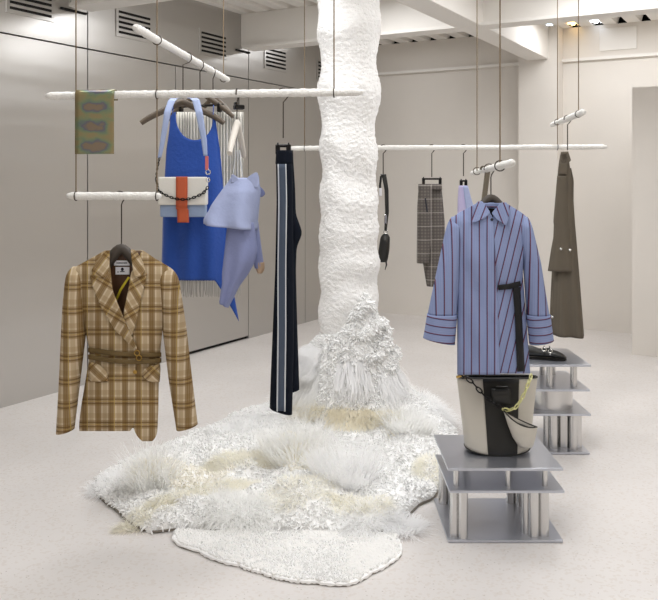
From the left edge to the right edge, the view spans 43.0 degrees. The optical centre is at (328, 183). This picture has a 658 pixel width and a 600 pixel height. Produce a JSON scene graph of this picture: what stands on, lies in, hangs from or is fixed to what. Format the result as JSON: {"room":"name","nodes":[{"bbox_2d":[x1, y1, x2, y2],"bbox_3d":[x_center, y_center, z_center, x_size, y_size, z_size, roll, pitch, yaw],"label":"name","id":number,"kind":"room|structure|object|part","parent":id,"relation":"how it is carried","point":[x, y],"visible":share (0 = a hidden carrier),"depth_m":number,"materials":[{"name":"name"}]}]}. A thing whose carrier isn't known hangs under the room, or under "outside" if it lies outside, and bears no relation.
{"room":"clothing store","nodes":[
{"label":"clothing store","id":0,"kind":"room"},
{"bbox_2d":[66,192,161,199],"bbox_3d":[-0.856,0.048,3.318,0.386,0.034,0.034,0,0,6],"label":"rail","id":1,"kind":"object","parent":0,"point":[78,195],"visible":1,"depth_m":3.31,"materials":[{"name":"white"}]},
{"bbox_2d":[110,191,131,268],"bbox_3d":[-0.825,0.249,3.316,0.326,0.444,0.042,0,0,0],"label":"clothes hanger","id":2,"kind":"object","parent":1,"relation":"hanging from","point":[120,249],"visible":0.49,"depth_m":3.31,"materials":[{"name":"grey metal"}]},
{"bbox_2d":[56,249,197,440],"bbox_3d":[-0.795,0.630,3.302,0.553,0.746,0.176,0,0,6],"label":"blazer","id":3,"kind":"object","parent":2,"relation":"hanging from","point":[123,311],"visible":1,"depth_m":3.26,"materials":[{"name":"brown fabric"}]},
{"bbox_3d":[-0.879,0.621,3.263,0.271,0.703,0.068,0,0,13],"label":"panel","id":4,"kind":"part","parent":3,"relation":"part of","materials":[{"name":"brown fabric"}]},
{"bbox_3d":[-0.827,0.629,3.363,0.404,0.727,0.068,0,0,0],"label":"panel","id":5,"kind":"part","parent":3,"relation":"part of","materials":[{"name":"brown fabric"}]},
{"bbox_3d":[-0.716,0.637,3.281,0.193,0.733,0.063,0,0,-21],"label":"panel","id":6,"kind":"part","parent":3,"relation":"part of","materials":[{"name":"brown fabric"}]},
{"bbox_2d":[3,33,294,353],"bbox_3d":[-2.472,-0.110,5.009,0.176,3.120,10.700,0,0,29],"label":"wall","id":7,"kind":"structure","parent":0,"point":[245,337],"depth_m":7.29,"materials":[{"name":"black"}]},
{"bbox_2d":[0,33,86,407],"bbox_3d":[-2.017,0.237,5.619,0.031,2.426,1.022,0,0,29],"label":"panel","id":8,"kind":"object","parent":7,"relation":"attached to","point":[43,231],"visible":0.8,"depth_m":5.65,"materials":[{"name":"warm grey matte paint"}]},
{"bbox_2d":[0,0,86,48],"bbox_3d":[-2.272,-1.277,5.165,0.030,0.586,2.062,0,0,29],"label":"panel","id":9,"kind":"object","parent":7,"relation":"attached to","point":[62,31],"visible":0.81,"depth_m":5.79,"materials":[{"name":"warm grey matte paint"}]},
{"bbox_2d":[6,0,53,22],"bbox_3d":[-2.000,-1.230,5.604,0.015,0.225,0.400,0,0,30],"label":"air vent","id":10,"kind":"object","parent":9,"relation":"attached to","point":[37,9],"visible":1,"depth_m":5.62,"materials":[{"name":"silver metal"}]},
{"bbox_2d":[60,7,86,14],"bbox_3d":[-1.813,-1.230,5.934,0.014,0.015,0.240,0,0,29],"label":"slot","id":11,"kind":"structure","parent":9,"relation":"attached to","point":[62,8],"depth_m":5.92,"materials":[{"name":"black"}]},
{"bbox_2d":[87,50,174,367],"bbox_3d":[-1.523,0.237,6.494,0.030,2.426,0.972,0,0,29],"label":"panel","id":12,"kind":"object","parent":7,"relation":"attached to","point":[131,167],"visible":0.51,"depth_m":6.44,"materials":[{"name":"warm grey matte paint"}]},
{"bbox_2d":[86,0,247,78],"bbox_3d":[-1.266,-1.277,6.952,0.030,0.586,2.022,0,0,29],"label":"panel","id":13,"kind":"object","parent":7,"relation":"attached to","point":[179,21],"visible":0.61,"depth_m":6.94,"materials":[{"name":"warm grey matte paint"}]},
{"bbox_2d":[116,8,151,43],"bbox_3d":[-1.508,-1.230,6.477,0.014,0.225,0.400,0,0,29],"label":"air vent","id":14,"kind":"object","parent":13,"relation":"attached to","point":[125,18],"visible":0.73,"depth_m":6.43,"materials":[{"name":"silver metal"}]},
{"bbox_2d":[199,28,226,59],"bbox_3d":[-1.015,-1.230,7.351,0.014,0.225,0.400,0,0,29],"label":"air vent","id":15,"kind":"object","parent":13,"relation":"attached to","point":[210,42],"visible":1,"depth_m":7.33,"materials":[{"name":"silver metal"}]},
{"bbox_2d":[235,49,249,53],"bbox_3d":[-0.797,-1.230,7.738,0.014,0.015,0.220,0,0,29],"label":"slot","id":16,"kind":"structure","parent":13,"relation":"attached to","point":[239,50],"depth_m":7.72,"materials":[{"name":"black metal"}]},
{"bbox_2d":[175,66,247,351],"bbox_3d":[-1.025,0.223,7.378,0.031,2.398,1.042,0,0,29],"label":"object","id":17,"kind":"structure","parent":7,"relation":"in","point":[208,322],"depth_m":7.36,"materials":[{"name":"warm grey matte paint"}]},
{"bbox_2d":[247,80,304,338],"bbox_3d":[-0.514,0.237,8.284,0.030,2.426,1.022,0,0,29],"label":"panel","id":18,"kind":"object","parent":7,"relation":"attached to","point":[265,114],"visible":0.7,"depth_m":8.14,"materials":[{"name":"warm grey matte paint"}]},
{"bbox_2d":[248,45,320,88],"bbox_3d":[-0.264,-1.277,8.729,0.030,0.586,2.042,0,0,29],"label":"panel","id":19,"kind":"object","parent":7,"relation":"attached to","point":[294,77],"visible":0.21,"depth_m":8.51,"materials":[{"name":"silver metal"}]},
{"bbox_2d":[264,49,286,72],"bbox_3d":[-0.523,-1.230,8.225,0.014,0.225,0.400,0,0,29],"label":"air vent","id":20,"kind":"object","parent":19,"relation":"attached to","point":[276,59],"visible":0.83,"depth_m":8.22,"materials":[{"name":"silver metal"}]},
{"bbox_2d":[316,58,320,79],"bbox_3d":[-0.031,-1.230,9.099,0.015,0.225,0.400,0,0,30],"label":"air vent","id":21,"kind":"object","parent":19,"relation":"attached to","point":[318,61],"visible":0.38,"depth_m":8.95,"materials":[{"name":"silver metal"}]},
{"bbox_2d":[305,96,322,322],"bbox_3d":[-0.011,0.237,9.177,0.031,2.426,1.012,0,0,29],"label":"panel","id":22,"kind":"object","parent":7,"relation":"attached to","point":[313,122],"visible":0.24,"depth_m":8.86,"materials":[{"name":"grey paint"}]},
{"bbox_2d":[0,312,657,599],"bbox_3d":[0.569,1.500,3.352,7.300,0.100,11.200,0,0,29],"label":"floor","id":23,"kind":"structure","parent":0,"point":[55,544],"depth_m":3.69,"materials":[{"name":"white concrete"}]},
{"bbox_2d":[77,292,461,542],"bbox_3d":[-0.174,1.033,4.501,1.844,0.832,2.362,0,0,10],"label":"shaggy rug","id":24,"kind":"object","parent":23,"relation":"on","point":[357,448],"visible":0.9,"depth_m":4.06,"materials":[{"name":"white fur"}]},
{"bbox_2d":[172,527,401,586],"bbox_3d":[-0.195,1.438,3.276,0.950,0.029,0.470,0,0,10],"label":"rug","id":25,"kind":"object","parent":23,"relation":"on","point":[326,557],"visible":0.98,"depth_m":3.25,"materials":[{"name":"white fur"}]},
{"bbox_2d":[317,0,380,334],"bbox_3d":[0.122,-0.070,5.003,0.410,3.040,0.413,0,0,-10],"label":"column","id":26,"kind":"structure","parent":23,"relation":"on","point":[349,260],"depth_m":4.85,"materials":[{"name":"white"}]},
{"bbox_2d":[434,435,564,542],"bbox_3d":[0.716,1.298,3.595,0.471,0.301,0.450,0,0,0],"label":"pedestal","id":27,"kind":"object","parent":23,"relation":"on","point":[527,481],"visible":0.95,"depth_m":3.45,"materials":[{"name":"silver metal"}]},
{"bbox_3d":[0.538,1.343,3.757,0.090,0.189,0.096,0,0,0],"label":"leg","id":28,"kind":"part","parent":27,"relation":"part of","materials":[{"name":"silver metal"}]},
{"bbox_3d":[0.531,1.343,3.414,0.074,0.189,0.078,0,0,0],"label":"leg","id":29,"kind":"part","parent":27,"relation":"part of","materials":[{"name":"silver metal"}]},
{"bbox_2d":[456,373,537,456],"bbox_3d":[0.723,0.976,3.578,0.356,0.342,0.224,0,0,0],"label":"bag","id":30,"kind":"object","parent":27,"relation":"on","point":[497,411],"visible":0.99,"depth_m":3.54,"materials":[{"name":"beige leather"}]},
{"bbox_3d":[0.640,0.989,3.624,0.147,0.317,0.184,0,0,25],"label":"panel","id":31,"kind":"part","parent":30,"relation":"part of","materials":[{"name":"beige leather"}]},
{"bbox_3d":[0.638,0.877,3.510,0.193,0.146,0.056,0,0,14],"label":"black chain","id":32,"kind":"part","parent":30,"relation":"part of","materials":[{"name":"black metal"}]},
{"bbox_3d":[0.724,0.831,3.600,0.352,0.007,0.076,0,0,0],"label":"rim trim","id":33,"kind":"part","parent":30,"relation":"part of","materials":[{"name":"black leather"}]},
{"bbox_3d":[0.724,1.137,3.600,0.283,0.022,0.180,0,0,0],"label":"trim","id":34,"kind":"part","parent":30,"relation":"part of","materials":[{"name":"black leather"}]},
{"bbox_3d":[0.806,0.989,3.628,0.135,0.317,0.186,0,0,-31],"label":"panel","id":35,"kind":"part","parent":30,"relation":"part of","materials":[{"name":"beige leather"}]},
{"bbox_3d":[0.801,0.881,3.512,0.149,0.156,0.048,0,0,-17],"label":"yellow chain","id":36,"kind":"part","parent":30,"relation":"part of","materials":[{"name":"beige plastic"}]},
{"bbox_3d":[0.803,0.986,3.500,0.144,0.075,0.070,0,0,0],"label":"pouch trim","id":37,"kind":"part","parent":30,"relation":"part of","materials":[{"name":"black leather"}]},
{"bbox_3d":[0.713,1.153,3.595,0.465,0.011,0.450,0,0,0],"label":"plate","id":38,"kind":"part","parent":27,"relation":"part of","materials":[{"name":"silver metal"}]},
{"bbox_3d":[0.713,1.442,3.595,0.465,0.011,0.450,0,0,0],"label":"plate","id":39,"kind":"part","parent":27,"relation":"part of","materials":[{"name":"silver metal"}]},
{"bbox_3d":[0.719,1.242,3.595,0.465,0.011,0.450,0,0,0],"label":"plate","id":40,"kind":"part","parent":27,"relation":"part of","materials":[{"name":"silver metal"}]},
{"bbox_3d":[0.846,1.343,3.764,0.092,0.189,0.095,0,0,0],"label":"leg","id":41,"kind":"part","parent":27,"relation":"part of","materials":[{"name":"silver metal"}]},
{"bbox_3d":[0.850,1.343,3.444,0.112,0.189,0.112,0,0,0],"label":"leg","id":42,"kind":"part","parent":27,"relation":"part of","materials":[{"name":"silver metal"}]},
{"bbox_2d":[526,348,590,453],"bbox_3d":[1.139,1.208,4.695,0.528,0.480,0.450,0,0,0],"label":"pedestal","id":43,"kind":"object","parent":23,"relation":"on","point":[561,432],"visible":0.5,"depth_m":4.53,"materials":[{"name":"silver metal"}]},
{"bbox_2d":[528,345,566,360],"bbox_3d":[1.187,0.931,4.621,0.245,0.074,0.087,0,0,17],"label":"shoe","id":44,"kind":"object","parent":43,"relation":"on","point":[535,353],"visible":0.89,"depth_m":4.59,"materials":[{"name":"black leather"}]},
{"bbox_3d":[1.240,1.339,4.582,0.105,0.195,0.105,0,0,-20],"label":"leg","id":45,"kind":"part","parent":43,"relation":"part of","materials":[{"name":"silver metal"}]},
{"bbox_3d":[1.136,1.105,4.695,0.522,0.011,0.450,0,0,0],"label":"plate","id":46,"kind":"part","parent":43,"relation":"part of","materials":[{"name":"silver metal"}]},
{"bbox_3d":[1.142,0.974,4.695,0.522,0.011,0.450,0,0,0],"label":"plate","id":47,"kind":"part","parent":43,"relation":"part of","materials":[{"name":"silver metal"}]},
{"bbox_3d":[1.142,1.236,4.695,0.522,0.011,0.450,0,0,0],"label":"plate","id":48,"kind":"part","parent":43,"relation":"part of","materials":[{"name":"silver metal"}]},
{"bbox_3d":[1.136,1.442,4.695,0.522,0.011,0.450,0,0,0],"label":"plate","id":49,"kind":"part","parent":43,"relation":"part of","materials":[{"name":"silver metal"}]},
{"bbox_3d":[1.324,1.339,4.560,0.092,0.195,0.092,0,0,43],"label":"leg","id":50,"kind":"part","parent":43,"relation":"part of","materials":[{"name":"silver metal"}]},
{"bbox_2d":[196,0,657,44],"bbox_3d":[0.440,-1.607,3.333,7.455,0.075,10.840,0,0,29],"label":"ceiling","id":51,"kind":"structure","parent":0,"point":[237,6],"depth_m":7.60,"materials":[{"name":"white paint"}]},
{"bbox_2d":[74,0,76,200],"bbox_3d":[-1.010,-0.766,3.334,0.005,1.668,0.041,0,0,8],"label":"cable","id":52,"kind":"object","parent":51,"relation":"hanging from","point":[75,0],"visible":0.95,"depth_m":3.33,"materials":[{"name":"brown metal"}]},
{"bbox_2d":[69,0,171,11],"bbox_3d":[1.145,-1.404,4.273,6.800,0.332,0.210,0,0,29],"label":"beam","id":53,"kind":"structure","parent":51,"relation":"attached to","point":[88,5],"depth_m":5.76,"materials":[{"name":"white paint"}]},
{"bbox_2d":[153,0,161,200],"bbox_3d":[-0.680,-0.766,3.300,0.030,1.668,0.030,0,0,-39],"label":"cable","id":54,"kind":"object","parent":51,"relation":"hanging from","point":[156,0],"visible":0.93,"depth_m":3.30,"materials":[{"name":"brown metal"}]},
{"bbox_2d":[132,24,229,81],"bbox_3d":[-0.629,-0.569,3.797,0.034,0.035,1.549,0,0,6],"label":"rail","id":55,"kind":"object","parent":51,"relation":"hanging from","point":[138,29],"visible":0.97,"depth_m":3.52,"materials":[{"name":"white"}]},
{"bbox_2d":[140,52,225,124],"bbox_3d":[-0.653,-0.426,3.729,0.384,0.328,0.032,0,0,0],"label":"clothes hanger","id":56,"kind":"object","parent":55,"relation":"hanging from","point":[182,102],"visible":0.7,"depth_m":3.72,"materials":[{"name":"wood"}]},
{"bbox_2d":[155,98,210,222],"bbox_3d":[-0.628,-0.109,3.642,0.241,0.550,0.144,0,0,0],"label":"shoulder bag","id":57,"kind":"object","parent":56,"relation":"hanging from","point":[182,198],"visible":0.89,"depth_m":3.59,"materials":[{"name":"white leather"}]},
{"bbox_3d":[-0.630,0.040,3.584,0.228,0.065,0.028,0,0,0],"label":"chain","id":58,"kind":"part","parent":57,"relation":"part of","materials":[{"name":"black metal"}]},
{"bbox_2d":[162,105,238,320],"bbox_3d":[-0.577,0.130,3.734,0.346,0.968,0.119,0,0,0],"label":"dress","id":59,"kind":"object","parent":56,"relation":"hanging from","point":[194,250],"visible":0.63,"depth_m":3.69,"materials":[{"name":"blue fabric"}]},
{"bbox_2d":[169,60,234,120],"bbox_3d":[-0.612,-0.447,3.963,0.384,0.286,0.027,0,0,26],"label":"clothes hanger","id":60,"kind":"object","parent":55,"relation":"hanging from","point":[220,106],"visible":0.61,"depth_m":3.93,"materials":[{"name":"wood"}]},
{"bbox_2d":[176,112,243,297],"bbox_3d":[-0.592,0.095,3.963,0.379,0.880,0.074,0,0,0],"label":"skirt","id":61,"kind":"object","parent":60,"relation":"hanging from","point":[187,124],"visible":0.14,"depth_m":3.93,"materials":[{"name":"grey fabric"}]},
{"bbox_3d":[-0.586,0.059,3.933,0.367,0.797,0.014,0,0,0],"label":"panel","id":62,"kind":"part","parent":61,"relation":"part of","materials":[{"name":"white fabric"}]},
{"bbox_2d":[203,67,231,111],"bbox_3d":[-0.587,-0.463,4.223,0.021,0.254,0.354,0,0,-38],"label":"clothes hanger","id":63,"kind":"object","parent":55,"relation":"hanging from","point":[218,99],"visible":0.27,"depth_m":4.18,"materials":[{"name":"grey metal"}]},
{"bbox_2d":[45,88,362,99],"bbox_3d":[-0.502,-0.354,3.282,1.272,0.035,0.034,0,0,6],"label":"rail","id":64,"kind":"object","parent":51,"relation":"hanging from","point":[302,92],"visible":0.97,"depth_m":3.26,"materials":[{"name":"white"}]},
{"bbox_2d":[75,89,117,153],"bbox_3d":[-0.926,-0.247,3.326,0.160,0.257,0.044,0,0,6],"label":"sheet","id":65,"kind":"object","parent":64,"relation":"hanging from","point":[94,109],"visible":0.98,"depth_m":3.30,"materials":[{"name":"fabric"}]},
{"bbox_2d":[227,88,245,157],"bbox_3d":[-0.360,-0.240,3.267,0.025,0.270,0.348,0,0,3],"label":"clothes hanger","id":66,"kind":"object","parent":64,"relation":"hanging from","point":[236,132],"visible":0.94,"depth_m":3.25,"materials":[{"name":"white plastic"}]},
{"bbox_2d":[203,150,264,307],"bbox_3d":[-0.373,0.173,3.265,0.238,0.613,0.226,0,0,0],"label":"blouse","id":67,"kind":"object","parent":66,"relation":"hanging from","point":[235,208],"visible":1,"depth_m":3.21,"materials":[{"name":"blue fabric"}]},
{"bbox_2d":[233,98,244,109],"bbox_3d":[-0.354,-0.323,3.279,0.040,0.061,0.031,0,0,-23],"label":"clip","id":68,"kind":"object","parent":66,"relation":"attached to","point":[235,106],"visible":1,"depth_m":3.27,"materials":[{"name":"black metal"}]},
{"bbox_2d":[275,88,290,153],"bbox_3d":[-0.178,-0.245,3.248,0.060,0.260,0.027,0,0,0],"label":"clothes hanger","id":69,"kind":"object","parent":64,"relation":"hanging from","point":[277,146],"visible":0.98,"depth_m":3.24,"materials":[{"name":"grey metal"}]},
{"bbox_2d":[270,150,301,414],"bbox_3d":[-0.170,0.381,3.254,0.086,1.023,0.127,0,0,39],"label":"trousers","id":70,"kind":"object","parent":69,"relation":"hanging from","point":[284,360],"visible":1,"depth_m":3.21,"materials":[{"name":"fabric"}]},
{"bbox_3d":[-0.144,0.348,3.277,0.075,0.940,0.063,0,0,0],"label":"leg","id":71,"kind":"part","parent":70,"relation":"part of","materials":[{"name":"fabric"}]},
{"bbox_2d":[220,0,225,81],"bbox_3d":[-0.569,-1.074,4.503,0.041,1.052,0.005,0,0,8],"label":"cable","id":72,"kind":"object","parent":51,"relation":"hanging from","point":[223,0],"visible":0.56,"depth_m":4.50,"materials":[{"name":"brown metal"}]},
{"bbox_2d":[304,0,304,150],"bbox_3d":[-0.157,-0.904,5.363,0.005,1.391,0.041,0,0,8],"label":"cable","id":73,"kind":"object","parent":51,"relation":"hanging from","point":[304,0],"visible":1,"depth_m":5.36,"materials":[{"name":"brown metal"}]},
{"bbox_2d":[333,0,334,97],"bbox_3d":[0.019,-0.967,3.228,0.005,1.267,0.041,0,0,8],"label":"cable","id":74,"kind":"object","parent":51,"relation":"hanging from","point":[333,0],"visible":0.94,"depth_m":3.23,"materials":[{"name":"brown metal"}]},
{"bbox_2d":[241,0,657,50],"bbox_3d":[2.161,-1.404,6.077,6.800,0.332,0.191,0,0,29],"label":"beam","id":75,"kind":"structure","parent":51,"relation":"attached to","point":[282,28],"depth_m":6.83,"materials":[{"name":"white paint"}]},
{"bbox_2d":[395,0,547,59],"bbox_3d":[-0.463,-1.405,3.819,0.216,0.330,10.400,0,0,29],"label":"beam","id":76,"kind":"structure","parent":51,"relation":"attached to","point":[530,42],"depth_m":6.91,"materials":[{"name":"white paint"}]},
{"bbox_2d":[473,0,479,174],"bbox_3d":[0.740,-0.822,4.175,0.041,1.556,0.005,0,0,8],"label":"cable","id":77,"kind":"object","parent":51,"relation":"hanging from","point":[476,167],"visible":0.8,"depth_m":4.17,"materials":[{"name":"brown metal"}]},
{"bbox_2d":[494,0,503,171],"bbox_3d":[0.611,-0.822,2.982,0.041,1.556,0.005,0,0,8],"label":"cable","id":78,"kind":"object","parent":51,"relation":"hanging from","point":[499,160],"visible":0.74,"depth_m":2.98,"materials":[{"name":"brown metal"}]},
{"bbox_2d":[470,159,515,174],"bbox_3d":[0.704,-0.065,3.747,0.027,0.029,2.390,0,0,7],"label":"rail","id":79,"kind":"object","parent":78,"relation":"hanging from","point":[510,163],"visible":0.86,"depth_m":2.98,"materials":[{"name":"white"}]},
{"bbox_2d":[480,166,489,199],"bbox_3d":[0.714,0.011,3.822,0.030,0.189,0.040,0,0,-33],"label":"strap","id":80,"kind":"object","parent":79,"relation":"hanging from","point":[486,175],"visible":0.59,"depth_m":3.81,"materials":[{"name":"brown"}]},
{"bbox_2d":[481,163,501,202],"bbox_3d":[0.679,0.087,3.496,0.323,0.346,0.038,0,0,0],"label":"clothes hanger","id":81,"kind":"object","parent":79,"relation":"hanging from","point":[488,198],"visible":0.3,"depth_m":3.49,"materials":[{"name":"grey metal"}]},
{"bbox_2d":[423,201,553,374],"bbox_3d":[0.660,0.431,3.457,0.536,0.717,0.177,0,0,0],"label":"striped shirt","id":82,"kind":"object","parent":81,"relation":"hanging from","point":[487,249],"visible":1,"depth_m":3.41,"materials":[{"name":"blue fabric"}]},
{"bbox_3d":[0.598,0.433,3.412,0.198,0.707,0.064,0,0,9],"label":"panel","id":83,"kind":"part","parent":82,"relation":"part of","materials":[{"name":"blue fabric"}]},
{"bbox_3d":[0.672,0.433,3.510,0.328,0.713,0.071,0,0,0],"label":"panel","id":84,"kind":"part","parent":82,"relation":"part of","materials":[{"name":"blue fabric"}]},
{"bbox_3d":[0.753,0.432,3.422,0.171,0.704,0.063,0,0,-12],"label":"panel","id":85,"kind":"part","parent":82,"relation":"part of","materials":[{"name":"blue fabric"}]},
{"bbox_2d":[554,0,558,149],"bbox_3d":[1.423,-0.904,5.200,0.030,1.391,0.030,0,0,-39],"label":"cable","id":86,"kind":"object","parent":51,"relation":"hanging from","point":[557,0],"visible":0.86,"depth_m":5.20,"materials":[{"name":"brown metal"}]},
{"bbox_2d":[567,21,577,25],"bbox_3d":[2.415,-1.589,8.258,0.160,0.042,0.160,0,0,29],"label":"ceiling lamp","id":87,"kind":"object","parent":51,"relation":"attached to","point":[571,23],"visible":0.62,"depth_m":8.22,"materials":[{"name":"white paint"}]},
{"bbox_2d":[575,0,579,117],"bbox_3d":[1.376,-0.983,4.606,0.041,1.234,0.005,0,0,8],"label":"cable","id":88,"kind":"object","parent":51,"relation":"hanging from","point":[578,0],"visible":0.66,"depth_m":4.60,"materials":[{"name":"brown metal"}]},
{"bbox_2d":[550,109,585,126],"bbox_3d":[1.412,-0.386,4.971,0.036,0.037,0.992,0,0,5],"label":"rail","id":89,"kind":"object","parent":88,"relation":"hanging from","point":[582,112],"visible":0.94,"depth_m":4.81,"materials":[{"name":"white"}]},
{"bbox_2d":[563,115,570,149],"bbox_3d":[1.408,-0.303,4.930,0.048,0.209,0.006,0,0,0],"label":"clothes hanger","id":90,"kind":"object","parent":89,"relation":"hanging from","point":[565,115],"visible":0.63,"depth_m":4.93,"materials":[{"name":"grey metal"}]},
{"bbox_2d":[548,151,583,338],"bbox_3d":[1.404,0.354,4.941,0.201,1.091,0.236,0,0,19],"label":"coat","id":91,"kind":"object","parent":90,"relation":"hanging from","point":[565,299],"visible":1,"depth_m":4.87,"materials":[{"name":"brown fabric"}]},
{"bbox_3d":[1.356,0.231,4.888,0.149,0.556,0.088,0,0,0],"label":"overlay panel","id":92,"kind":"part","parent":91,"relation":"part of","materials":[{"name":"brown fabric"}]},
{"bbox_2d":[590,19,600,23],"bbox_3d":[2.607,-1.589,8.150,0.160,0.042,0.160,0,0,29],"label":"ceiling lamp","id":93,"kind":"object","parent":51,"relation":"attached to","point":[593,21],"visible":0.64,"depth_m":8.12,"materials":[{"name":"white paint"}]},
{"bbox_2d":[291,144,606,150],"bbox_3d":[0.735,-0.230,5.271,1.982,0.035,0.034,0,0,6],"label":"rail","id":94,"kind":"object","parent":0,"point":[536,146],"visible":0.74,"depth_m":5.24,"materials":[{"name":"white"}]},
{"bbox_2d":[422,144,441,183],"bbox_3d":[0.650,-0.125,5.280,0.125,0.253,0.027,0,0,0],"label":"clothes hanger","id":95,"kind":"object","parent":94,"relation":"hanging from","point":[423,178],"visible":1,"depth_m":5.27,"materials":[{"name":"grey metal"}]},
{"bbox_2d":[417,184,444,286],"bbox_3d":[0.637,0.324,5.287,0.199,0.648,0.133,0,0,-26],"label":"trousers","id":96,"kind":"object","parent":95,"relation":"hanging from","point":[430,209],"visible":0.91,"depth_m":5.24,"materials":[{"name":"grey fabric"}]},
{"bbox_3d":[0.600,0.251,5.246,0.098,0.490,0.076,0,0,0],"label":"leg","id":97,"kind":"part","parent":96,"relation":"part of","materials":[{"name":"grey fabric"}]},
{"bbox_2d":[460,144,466,184],"bbox_3d":[0.847,-0.118,5.260,0.048,0.266,0.027,0,0,0],"label":"clothes hanger","id":98,"kind":"object","parent":94,"relation":"hanging from","point":[461,180],"visible":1,"depth_m":5.26,"materials":[{"name":"grey metal"}]},
{"bbox_2d":[457,185,472,213],"bbox_3d":[0.866,0.197,5.262,0.124,0.375,0.085,0,0,0],"label":"skirt","id":99,"kind":"object","parent":98,"relation":"hanging from","point":[464,198],"visible":0.43,"depth_m":5.23,"materials":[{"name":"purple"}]},
{"bbox_2d":[375,20,657,332],"bbox_3d":[3.208,-0.060,8.035,6.900,3.020,0.151,0,0,29],"label":"wall","id":100,"kind":"structure","parent":0,"point":[439,107],"depth_m":8.77,"materials":[{"name":"paint"}]},
{"bbox_2d":[378,62,518,75],"bbox_3d":[1.125,-1.240,9.097,2.030,0.030,0.045,0,0,29],"label":"ledge","id":101,"kind":"object","parent":100,"relation":"attached to","point":[515,63],"visible":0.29,"depth_m":8.99,"materials":[{"name":"white paint"}]},
{"bbox_2d":[379,15,649,44],"bbox_3d":[3.259,-1.570,8.127,6.900,0.400,0.047,0,0,29],"label":"gap","id":102,"kind":"structure","parent":100,"relation":"attached to","point":[645,17],"depth_m":8.39,"materials":[{"name":"black"}]},
{"bbox_2d":[519,25,562,321],"bbox_3d":[2.137,-0.060,8.426,0.390,3.020,0.220,0,0,29],"label":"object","id":103,"kind":"structure","parent":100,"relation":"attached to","point":[538,169],"depth_m":8.32,"materials":[{"name":"paint"}]},
{"bbox_2d":[562,52,657,62],"bbox_3d":[4.258,-1.240,7.332,4.380,0.030,0.046,0,0,29],"label":"ledge","id":104,"kind":"object","parent":100,"relation":"attached to","point":[652,53],"visible":1,"depth_m":8.15,"materials":[{"name":"white paint"}]},
{"bbox_2d":[599,26,636,50],"bbox_3d":[2.823,-1.420,8.157,0.350,0.220,0.015,0,0,29],"label":"panel","id":105,"kind":"object","parent":100,"relation":"attached to","point":[618,38],"visible":1,"depth_m":8.15,"materials":[{"name":"white paint"}]},
{"bbox_2d":[632,86,657,356],"bbox_3d":[4.377,0.315,6.688,3.540,2.270,1.050,0,0,29],"label":"wall partition","id":106,"kind":"structure","parent":0,"point":[644,99],"depth_m":7.05,"materials":[{"name":"paint"}]},
{"bbox_3d":[0.345,-0.145,5.311,0.048,0.212,0.007,0,0,0],"label":"clothes hanger","id":107,"kind":"object","parent":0,"visible":0},
{"bbox_2d":[378,174,389,269],"bbox_3d":[0.348,0.242,5.309,0.074,0.610,0.065,0,0,23],"label":"pouch","id":108,"kind":"object","parent":107,"relation":"hanging from","point":[384,245],"visible":0.91,"depth_m":5.29,"materials":[{"name":"black leather"}]}
]}

